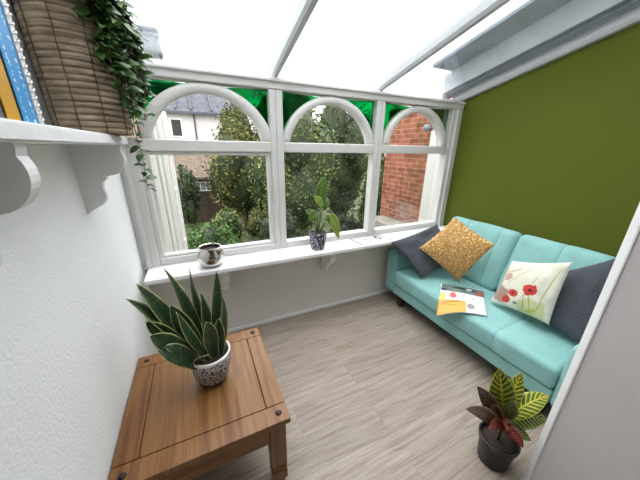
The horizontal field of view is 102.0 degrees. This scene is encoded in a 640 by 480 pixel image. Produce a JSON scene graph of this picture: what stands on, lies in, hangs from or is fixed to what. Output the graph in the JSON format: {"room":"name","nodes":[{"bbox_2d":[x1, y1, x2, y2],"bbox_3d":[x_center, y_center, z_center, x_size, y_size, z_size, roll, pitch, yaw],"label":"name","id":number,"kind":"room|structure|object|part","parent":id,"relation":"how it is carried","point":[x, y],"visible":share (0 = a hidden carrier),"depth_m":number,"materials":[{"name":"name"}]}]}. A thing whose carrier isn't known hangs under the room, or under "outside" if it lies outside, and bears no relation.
{"room":"sunroom","nodes":[
{"label":"sunroom","id":0,"kind":"room"},
{"bbox_2d":[0,0,158,479],"bbox_3d":[-0.492,0.390,-0.001,0.120,3.050,4.320,-8,21,-24],"label":"wall","id":1,"kind":"structure","parent":0,"point":[72,343],"depth_m":0.83,"materials":[{"name":"white paint"}]},
{"bbox_2d":[0,118,127,267],"bbox_3d":[-0.713,-0.134,0.708,0.182,0.313,1.237,-8,21,-24],"label":"wall shelf","id":2,"kind":"object","parent":1,"relation":"attached to","point":[95,156],"visible":1,"depth_m":0.52,"materials":[{"name":"white paint"}]},
{"bbox_2d":[0,105,4,117],"bbox_3d":[-0.557,-0.295,0.324,0.137,0.250,0.068,-8,21,-24],"label":"book","id":3,"kind":"object","parent":2,"relation":"on","point":[1,111],"visible":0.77,"depth_m":0.41,"materials":[{"name":"paper"}]},
{"bbox_2d":[0,57,21,120],"bbox_3d":[-0.580,-0.299,0.378,0.139,0.220,0.040,-8,21,-24],"label":"book","id":4,"kind":"object","parent":2,"relation":"on","point":[7,101],"visible":0.86,"depth_m":0.43,"materials":[{"name":"paper"}]},
{"bbox_2d":[0,0,44,123],"bbox_3d":[-0.603,-0.372,0.406,0.159,0.340,0.066,-8,21,-24],"label":"book","id":5,"kind":"object","parent":2,"relation":"on","point":[11,55],"visible":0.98,"depth_m":0.46,"materials":[{"name":"paper"}]},
{"bbox_2d":[11,0,133,135],"bbox_3d":[-0.819,-0.592,0.886,0.256,0.428,0.256,-8,21,-24],"label":"basket","id":6,"kind":"object","parent":2,"relation":"on","point":[58,42],"visible":0.81,"depth_m":0.81,"materials":[{"name":"wicker"}]},
{"bbox_2d":[67,0,156,191],"bbox_3d":[-0.766,-0.529,1.006,0.282,0.754,0.441,1,19,1],"label":"trailing plant","id":7,"kind":"object","parent":6,"relation":"in","point":[114,14],"visible":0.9,"depth_m":0.90,"materials":[{"name":"green plant"}]},
{"bbox_2d":[124,98,141,138],"bbox_3d":[-1.172,-0.827,1.496,0.158,0.445,0.054,-8,21,-24],"label":"trim","id":8,"kind":"structure","parent":1,"relation":"attached to","point":[137,127],"depth_m":1.56,"materials":[{"name":"beige paint"}]},
{"bbox_2d":[135,60,465,109],"bbox_3d":[0.091,-1.203,2.096,3.026,0.077,0.135,-8,21,-24],"label":"beam","id":9,"kind":"structure","parent":1,"relation":"attached to","point":[162,71],"depth_m":1.89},
{"bbox_2d":[145,244,395,328],"bbox_3d":[0.037,0.402,2.724,3.026,0.837,0.120,-8,21,-24],"label":"wall","id":10,"kind":"structure","parent":0,"point":[256,294],"depth_m":2.52,"materials":[{"name":"white paint"}]},
{"bbox_2d":[121,79,280,268],"bbox_3d":[-0.817,-0.452,1.900,1.033,1.236,0.105,-8,21,-24],"label":"window","id":11,"kind":"structure","parent":10,"relation":"in","point":[258,105],"depth_m":1.82,"materials":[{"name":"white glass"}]},
{"bbox_3d":[-0.982,-0.853,1.709,0.450,0.358,0.006,-8,21,-24],"label":"stained glass","id":12,"kind":"part","parent":11,"relation":"part of","materials":[{"name":"green glass"}]},
{"bbox_3d":[-0.794,-0.282,1.987,0.870,0.748,0.060,-8,21,-24],"label":"sash","id":13,"kind":"part","parent":11,"relation":"part of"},
{"bbox_3d":[-0.582,-0.909,1.887,0.432,0.358,0.006,-8,21,-24],"label":"stained glass","id":14,"kind":"part","parent":11,"relation":"part of","materials":[{"name":"green glass"}]},
{"bbox_2d":[144,225,445,289],"bbox_3d":[0.138,0.189,2.472,2.991,0.324,0.305,-8,21,-24],"label":"windowsill","id":15,"kind":"structure","parent":10,"relation":"attached to","point":[179,271],"depth_m":2.10,"materials":[{"name":"white paint"}]},
{"bbox_2d":[197,243,223,267],"bbox_3d":[-0.807,0.117,1.919,0.186,0.151,0.186,-8,21,-24],"label":"plant pot","id":16,"kind":"object","parent":15,"relation":"on","point":[209,255],"visible":1,"depth_m":1.86,"materials":[{"name":"silver metal"}]},
{"bbox_2d":[306,176,339,249],"bbox_3d":[0.027,-0.228,2.221,0.301,0.625,0.162,-8,21,-24],"label":"potted plant","id":17,"kind":"object","parent":15,"relation":"on","point":[318,236],"visible":1,"depth_m":2.22,"materials":[{"name":"green plant"}]},
{"bbox_3d":[-0.019,0.002,2.281,0.162,0.150,0.162,-8,21,-24],"label":"pot","id":18,"kind":"part","parent":17,"relation":"part of","materials":[{"name":"ceramic"}]},
{"bbox_2d":[349,234,391,245],"bbox_3d":[0.498,-0.003,2.538,0.385,0.004,0.206,-8,21,-24],"label":"leaflet","id":19,"kind":"object","parent":15,"relation":"on","point":[366,240],"visible":1,"depth_m":2.53,"materials":[{"name":"white paper"}]},
{"bbox_2d":[227,289,390,332],"bbox_3d":[0.061,0.707,2.766,3.026,0.035,0.016,-8,21,-24],"label":"baseboard","id":20,"kind":"structure","parent":10,"relation":"attached to","point":[385,290],"depth_m":2.65,"materials":[{"name":"white paint"}]},
{"bbox_2d":[275,90,381,247],"bbox_3d":[0.082,-0.582,2.308,0.957,1.236,0.085,-8,21,-24],"label":"window","id":21,"kind":"structure","parent":10,"relation":"in","point":[290,108],"depth_m":2.20,"materials":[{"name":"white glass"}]},
{"bbox_3d":[-0.110,-0.975,2.096,0.428,0.358,0.006,-8,21,-24],"label":"stained glass","id":22,"kind":"part","parent":21,"relation":"part of","materials":[{"name":"green glass"}]},
{"bbox_3d":[0.279,-1.030,2.268,0.429,0.358,0.006,-8,21,-24],"label":"stained glass","id":23,"kind":"part","parent":21,"relation":"part of","materials":[{"name":"green glass"}]},
{"bbox_2d":[371,101,462,234],"bbox_3d":[0.990,-0.705,2.700,1.036,1.236,0.105,-8,21,-24],"label":"window","id":24,"kind":"structure","parent":10,"relation":"in","point":[446,123],"depth_m":2.67,"materials":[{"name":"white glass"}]},
{"bbox_3d":[0.749,-1.095,2.476,0.427,0.358,0.006,-8,21,-24],"label":"stained glass","id":25,"kind":"part","parent":24,"relation":"part of","materials":[{"name":"green glass"}]},
{"bbox_3d":[1.134,-1.149,2.646,0.423,0.358,0.006,-8,21,-24],"label":"stained glass","id":26,"kind":"part","parent":24,"relation":"part of","materials":[{"name":"green glass"}]},
{"bbox_2d":[143,43,467,97],"bbox_3d":[0.448,-1.224,1.278,2.921,0.464,1.900,-8,21,-24],"label":"glass","id":27,"kind":"object","parent":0,"point":[158,43],"visible":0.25,"depth_m":1.87,"materials":[{"name":"clear glass"}]},
{"bbox_3d":[-0.438,-1.100,0.885,0.968,0.464,1.900,-8,21,-24],"label":"roof pane","id":28,"kind":"part","parent":27,"relation":"part of","materials":[{"name":"clear glass"}]},
{"bbox_2d":[268,0,318,76],"bbox_3d":[0.034,-1.144,1.079,0.054,0.523,1.860,-8,21,-24],"label":"trim","id":29,"kind":"structure","parent":27,"relation":"attached to","point":[305,8],"depth_m":1.46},
{"bbox_2d":[432,0,639,99],"bbox_3d":[1.656,-1.512,1.705,0.430,0.726,2.090,-8,21,-24],"label":"gutter","id":30,"kind":"object","parent":27,"relation":"on","point":[535,27],"visible":0.98,"depth_m":1.96,"materials":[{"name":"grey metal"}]},
{"bbox_2d":[191,291,551,479],"bbox_3d":[1.394,1.326,1.265,4.320,0.100,4.320,-8,21,-24],"label":"floor","id":31,"kind":"structure","parent":0,"point":[372,387],"depth_m":1.76,"materials":[{"name":"grey wood"}]},
{"bbox_2d":[108,327,290,479],"bbox_3d":[-0.584,0.948,1.392,0.674,0.472,0.686,-8,21,-24],"label":"side table","id":32,"kind":"object","parent":31,"relation":"on","point":[174,427],"visible":0.98,"depth_m":1.17,"materials":[{"name":"brown wood"}]},
{"bbox_2d":[126,268,229,387],"bbox_3d":[-0.610,0.430,1.193,0.372,0.648,0.204,-13,24,-34],"label":"snake plant","id":33,"kind":"object","parent":32,"relation":"on","point":[193,338],"visible":1,"depth_m":1.19,"materials":[{"name":"green plant"}]},
{"bbox_3d":[-0.551,0.635,1.318,0.194,0.156,0.194,-8,21,-24],"label":"pot","id":34,"kind":"part","parent":33,"relation":"part of","materials":[{"name":"white ceramic"}]},
{"bbox_3d":[-0.581,0.746,1.321,0.495,0.030,0.507,-8,21,-24],"label":"panel","id":35,"kind":"part","parent":32,"relation":"part of","materials":[{"name":"brown wood"}]},
{"bbox_3d":[-0.208,1.020,1.267,0.072,0.429,0.072,-8,21,-24],"label":"leg","id":36,"kind":"part","parent":32,"relation":"part of","materials":[{"name":"brown wood"}]},
{"bbox_2d":[385,216,615,413],"bbox_3d":[1.444,0.419,2.251,0.837,0.961,1.705,-8,21,-24],"label":"sofa","id":37,"kind":"object","parent":31,"relation":"on","point":[515,342],"visible":0.51,"depth_m":1.98,"materials":[{"name":"teal fabric"}]},
{"bbox_3d":[1.095,0.285,2.942,0.760,0.463,0.150,-8,21,-24],"label":"armrest","id":38,"kind":"part","parent":37,"relation":"part of","materials":[{"name":"teal fabric"}]},
{"bbox_3d":[0.872,0.647,2.802,0.064,0.147,0.064,-8,21,-24],"label":"leg","id":39,"kind":"part","parent":37,"relation":"part of","materials":[{"name":"brown wood"}]},
{"bbox_2d":[392,224,440,277],"bbox_3d":[1.018,0.117,2.523,0.624,0.437,0.289,-8,21,-24],"label":"cushion","id":40,"kind":"object","parent":37,"relation":"on","point":[409,246],"visible":0.66,"depth_m":2.48,"materials":[{"name":"grey fabric"}]},
{"bbox_2d":[420,217,493,281],"bbox_3d":[1.222,0.100,2.365,0.579,0.590,0.154,13,23,32],"label":"cushion","id":41,"kind":"object","parent":37,"relation":"on","point":[456,247],"visible":1,"depth_m":2.31,"materials":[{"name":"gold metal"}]},
{"bbox_2d":[436,284,486,315],"bbox_3d":[1.187,0.525,2.184,0.339,0.096,0.477,10,21,25],"label":"magazine","id":42,"kind":"object","parent":37,"relation":"on","point":[452,298],"visible":1,"depth_m":2.13,"materials":[{"name":"paper"}]},
{"bbox_2d":[441,216,522,290],"bbox_3d":[1.514,0.108,2.548,0.293,0.570,0.674,-8,21,-24],"label":"cushion","id":43,"kind":"object","parent":37,"relation":"on","point":[487,273],"depth_m":2.32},
{"bbox_2d":[394,267,578,387],"bbox_3d":[1.367,0.573,2.258,0.664,0.200,1.432,-8,21,-24],"label":"seat cushion","id":44,"kind":"object","parent":37,"relation":"on","point":[527,345],"depth_m":1.86,"materials":[{"name":"teal fabric"}]},
{"bbox_2d":[491,261,572,324],"bbox_3d":[1.495,0.319,1.855,0.138,0.503,0.401,-5,20,-16],"label":"cushion","id":45,"kind":"object","parent":37,"relation":"on","point":[532,289],"visible":1,"depth_m":1.79,"materials":[{"name":"white fabric"}]},
{"bbox_3d":[1.427,1.052,1.675,0.064,0.147,0.064,-8,21,-24],"label":"leg","id":46,"kind":"part","parent":37,"relation":"part of","materials":[{"name":"brown wood"}]},
{"bbox_2d":[496,235,615,290],"bbox_3d":[1.803,0.319,1.962,0.293,0.570,0.715,-8,21,-24],"label":"cushion","id":47,"kind":"object","parent":37,"relation":"on","point":[522,248],"depth_m":2.00,"materials":[{"name":"fabric"}]},
{"bbox_3d":[1.754,0.764,1.607,0.760,0.463,0.133,-8,21,-24],"label":"armrest","id":48,"kind":"part","parent":37,"relation":"part of","materials":[{"name":"teal fabric"}]},
{"bbox_2d":[522,258,615,342],"bbox_3d":[1.666,0.328,1.729,0.225,0.574,0.415,-8,21,-24],"label":"cushion","id":49,"kind":"object","parent":37,"relation":"on","point":[581,289],"visible":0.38,"depth_m":1.65,"materials":[{"name":"grey fabric"}]},
{"bbox_2d":[466,368,548,472],"bbox_3d":[0.872,0.911,1.287,0.660,0.651,0.196,-8,21,-24],"label":"plant","id":50,"kind":"object","parent":31,"relation":"on","point":[506,411],"visible":0.99,"depth_m":1.30,"materials":[{"name":"green plant"}]},
{"bbox_3d":[0.952,1.126,1.407,0.190,0.169,0.190,-8,21,-24],"label":"pot","id":51,"kind":"part","parent":50,"relation":"part of","materials":[{"name":"black plastic"}]},
{"bbox_3d":[0.954,0.960,1.352,0.019,0.221,0.024,0,19,-2],"label":"stem","id":52,"kind":"part","parent":50,"relation":"part of","materials":[{"name":"brown plant"}]},
{"bbox_2d":[443,23,639,256],"bbox_3d":[1.868,-0.351,2.268,0.120,2.613,1.860,-8,21,-24],"label":"wall","id":53,"kind":"structure","parent":0,"point":[551,151],"depth_m":2.01,"materials":[{"name":"green paint"}]},
{"bbox_2d":[452,6,639,100],"bbox_3d":[1.814,-1.393,1.867,0.075,0.523,1.860,-8,21,-24],"label":"trim","id":54,"kind":"structure","parent":53,"relation":"attached to","point":[626,20],"depth_m":1.91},
{"bbox_2d":[530,232,639,479],"bbox_3d":[2.192,0.223,0.140,1.388,2.750,2.403,-8,21,-24],"label":"wall","id":55,"kind":"structure","parent":0,"point":[595,433],"depth_m":0.99,"materials":[{"name":"paint"}]},
{"bbox_2d":[372,0,510,90],"bbox_3d":[0.884,-1.263,1.455,0.055,0.523,1.860,-8,21,-24],"label":"trim","id":56,"kind":"structure","parent":55,"relation":"attached to","point":[482,10],"depth_m":1.63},
{"bbox_2d":[522,203,639,479],"bbox_3d":[1.068,0.182,0.961,0.009,2.250,0.044,7,20,17],"label":"trim","id":57,"kind":"structure","parent":55,"relation":"attached to","point":[633,231],"depth_m":1.02,"materials":[{"name":"white paint"}]},
{"label":"outside","id":58,"kind":"structure","parent":0,"visible":0},
{"bbox_2d":[184,173,365,245],"bbox_3d":[-9.444,-8.130,30.126,70.000,0.200,59.880,-8,21,-24],"label":"ground","id":59,"kind":"structure","parent":58,"point":[248,238],"depth_m":8.45,"materials":[{"name":"plant"}]},
{"bbox_2d":[145,111,187,252],"bbox_3d":[-1.672,-0.048,2.974,0.140,2.770,1.940,-8,21,-24],"label":"wall","id":60,"kind":"structure","parent":59,"relation":"on","point":[167,201],"depth_m":2.53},
{"bbox_2d":[177,164,202,227],"bbox_3d":[-3.473,-1.153,6.906,0.649,1.677,0.605,14,23,34],"label":"bush","id":61,"kind":"object","parent":59,"relation":"on","point":[189,194],"visible":0.99,"depth_m":6.75,"materials":[{"name":"green plant"}]},
{"bbox_2d":[163,94,233,140],"bbox_3d":[-6.476,-4.367,11.787,5.300,4.940,4.500,-8,21,-24],"label":"house","id":62,"kind":"structure","parent":59,"relation":"on","point":[189,117],"depth_m":10.18,"materials":[{"name":"paint"}]},
{"bbox_2d":[173,155,223,223],"bbox_3d":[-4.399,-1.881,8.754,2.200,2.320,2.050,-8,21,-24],"label":"house","id":63,"kind":"structure","parent":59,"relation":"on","point":[194,163],"depth_m":8.46,"materials":[{"name":"ceramic"}]},
{"bbox_2d":[201,182,205,189],"bbox_3d":[-3.701,-1.703,8.216,0.130,0.240,0.025,-8,21,-24],"label":"window light","id":64,"kind":"object","parent":63,"relation":"attached to","point":[203,184],"depth_m":8.21,"materials":[{"name":"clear glass"}]},
{"bbox_2d":[186,221,241,249],"bbox_3d":[-2.171,0.108,5.346,1.174,1.030,0.832,-8,21,-24],"label":"bush","id":65,"kind":"object","parent":59,"relation":"on","point":[220,234],"visible":0.44,"depth_m":5.05,"materials":[{"name":"green plant"}]},
{"bbox_2d":[208,206,244,240],"bbox_3d":[-2.246,-0.282,6.350,0.691,1.082,0.807,13,23,31],"label":"bush","id":66,"kind":"object","parent":59,"relation":"on","point":[230,217],"visible":0.47,"depth_m":6.14,"materials":[{"name":"green plant"}]},
{"bbox_2d":[201,102,267,230],"bbox_3d":[-2.191,-1.992,7.206,1.923,3.624,1.631,2,19,4],"label":"tree","id":67,"kind":"object","parent":59,"relation":"on","point":[228,178],"visible":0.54,"depth_m":6.85,"materials":[{"name":"green plant"}]},
{"bbox_2d":[247,206,268,238],"bbox_3d":[-1.565,-0.407,6.741,0.646,0.973,0.589,6,20,13],"label":"bush","id":68,"kind":"object","parent":59,"relation":"on","point":[257,215],"visible":0.43,"depth_m":6.61,"materials":[{"name":"green plant"}]},
{"bbox_2d":[255,208,305,240],"bbox_3d":[-0.738,0.070,4.859,0.922,1.348,0.907,-8,21,-24],"label":"bush","id":69,"kind":"object","parent":59,"relation":"on","point":[292,231],"visible":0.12,"depth_m":4.58,"materials":[{"name":"green plant"}]},
{"bbox_2d":[251,107,319,134],"bbox_3d":[-1.057,-3.027,8.961,3.300,4.448,1.808,-15,25,-39],"label":"tree","id":70,"kind":"object","parent":59,"relation":"on","point":[315,107],"visible":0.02,"depth_m":8.66,"materials":[{"name":"green plant"}]},
{"bbox_2d":[244,109,339,234],"bbox_3d":[-0.585,-1.401,5.804,2.200,3.484,1.250,-8,21,-24],"label":"tree","id":71,"kind":"object","parent":59,"relation":"on","point":[303,171],"visible":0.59,"depth_m":5.47,"materials":[{"name":"green plant"}]},
{"bbox_2d":[315,105,368,215],"bbox_3d":[0.732,-2.283,7.811,2.156,3.857,1.243,-8,21,-24],"label":"tree","id":72,"kind":"object","parent":59,"relation":"on","point":[344,191],"visible":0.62,"depth_m":7.44,"materials":[{"name":"green plant"}]},
{"bbox_2d":[330,210,360,232],"bbox_3d":[0.537,0.001,5.284,0.676,1.236,0.669,-8,21,-24],"label":"bush","id":73,"kind":"object","parent":59,"relation":"on","point":[348,223],"visible":0.2,"depth_m":5.03,"materials":[{"name":"green plant"}]},
{"bbox_2d":[354,153,384,228],"bbox_3d":[1.392,-1.151,6.370,0.998,2.776,0.898,-8,21,-24],"label":"bush","id":74,"kind":"object","parent":59,"relation":"on","point":[361,210],"visible":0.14,"depth_m":6.14,"materials":[{"name":"green plant"}]},
{"bbox_2d":[375,215,403,226],"bbox_3d":[1.157,0.253,4.599,0.360,1.210,0.770,-8,21,-24],"label":"step","id":75,"kind":"structure","parent":59,"relation":"on","point":[381,220],"depth_m":4.39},
{"bbox_2d":[380,99,451,222],"bbox_3d":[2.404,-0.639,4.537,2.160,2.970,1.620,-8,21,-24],"label":"brick house","id":76,"kind":"structure","parent":59,"relation":"on","point":[409,180],"depth_m":4.07,"materials":[{"name":"red brick"}]},
{"bbox_2d":[423,124,431,131],"bbox_3d":[1.497,-1.561,3.606,0.120,0.100,0.100,-8,21,-24],"label":"wall lamp","id":77,"kind":"object","parent":76,"relation":"attached to","point":[427,127],"visible":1,"depth_m":3.57,"materials":[{"name":"white glass"}]},
{"bbox_3d":[1.595,-0.238,3.901,0.080,2.610,0.250,-8,21,-24],"label":"door frame","id":78,"kind":"part","parent":76,"relation":"part of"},
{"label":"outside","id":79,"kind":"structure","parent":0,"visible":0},
{"bbox_2d":[119,0,163,59],"bbox_3d":[-0.871,-1.280,0.912,0.310,0.584,2.020,-8,21,-24],"label":"gutter","id":80,"kind":"object","parent":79,"point":[151,33],"visible":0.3,"depth_m":1.71,"materials":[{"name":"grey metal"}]},
{"bbox_2d":[133,24,163,59],"bbox_3d":[-1.208,-1.352,1.774,0.210,0.140,0.220,-8,21,-24],"label":"outlet","id":81,"kind":"object","parent":80,"relation":"attached to","point":[151,33],"depth_m":1.71,"materials":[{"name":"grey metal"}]}
]}

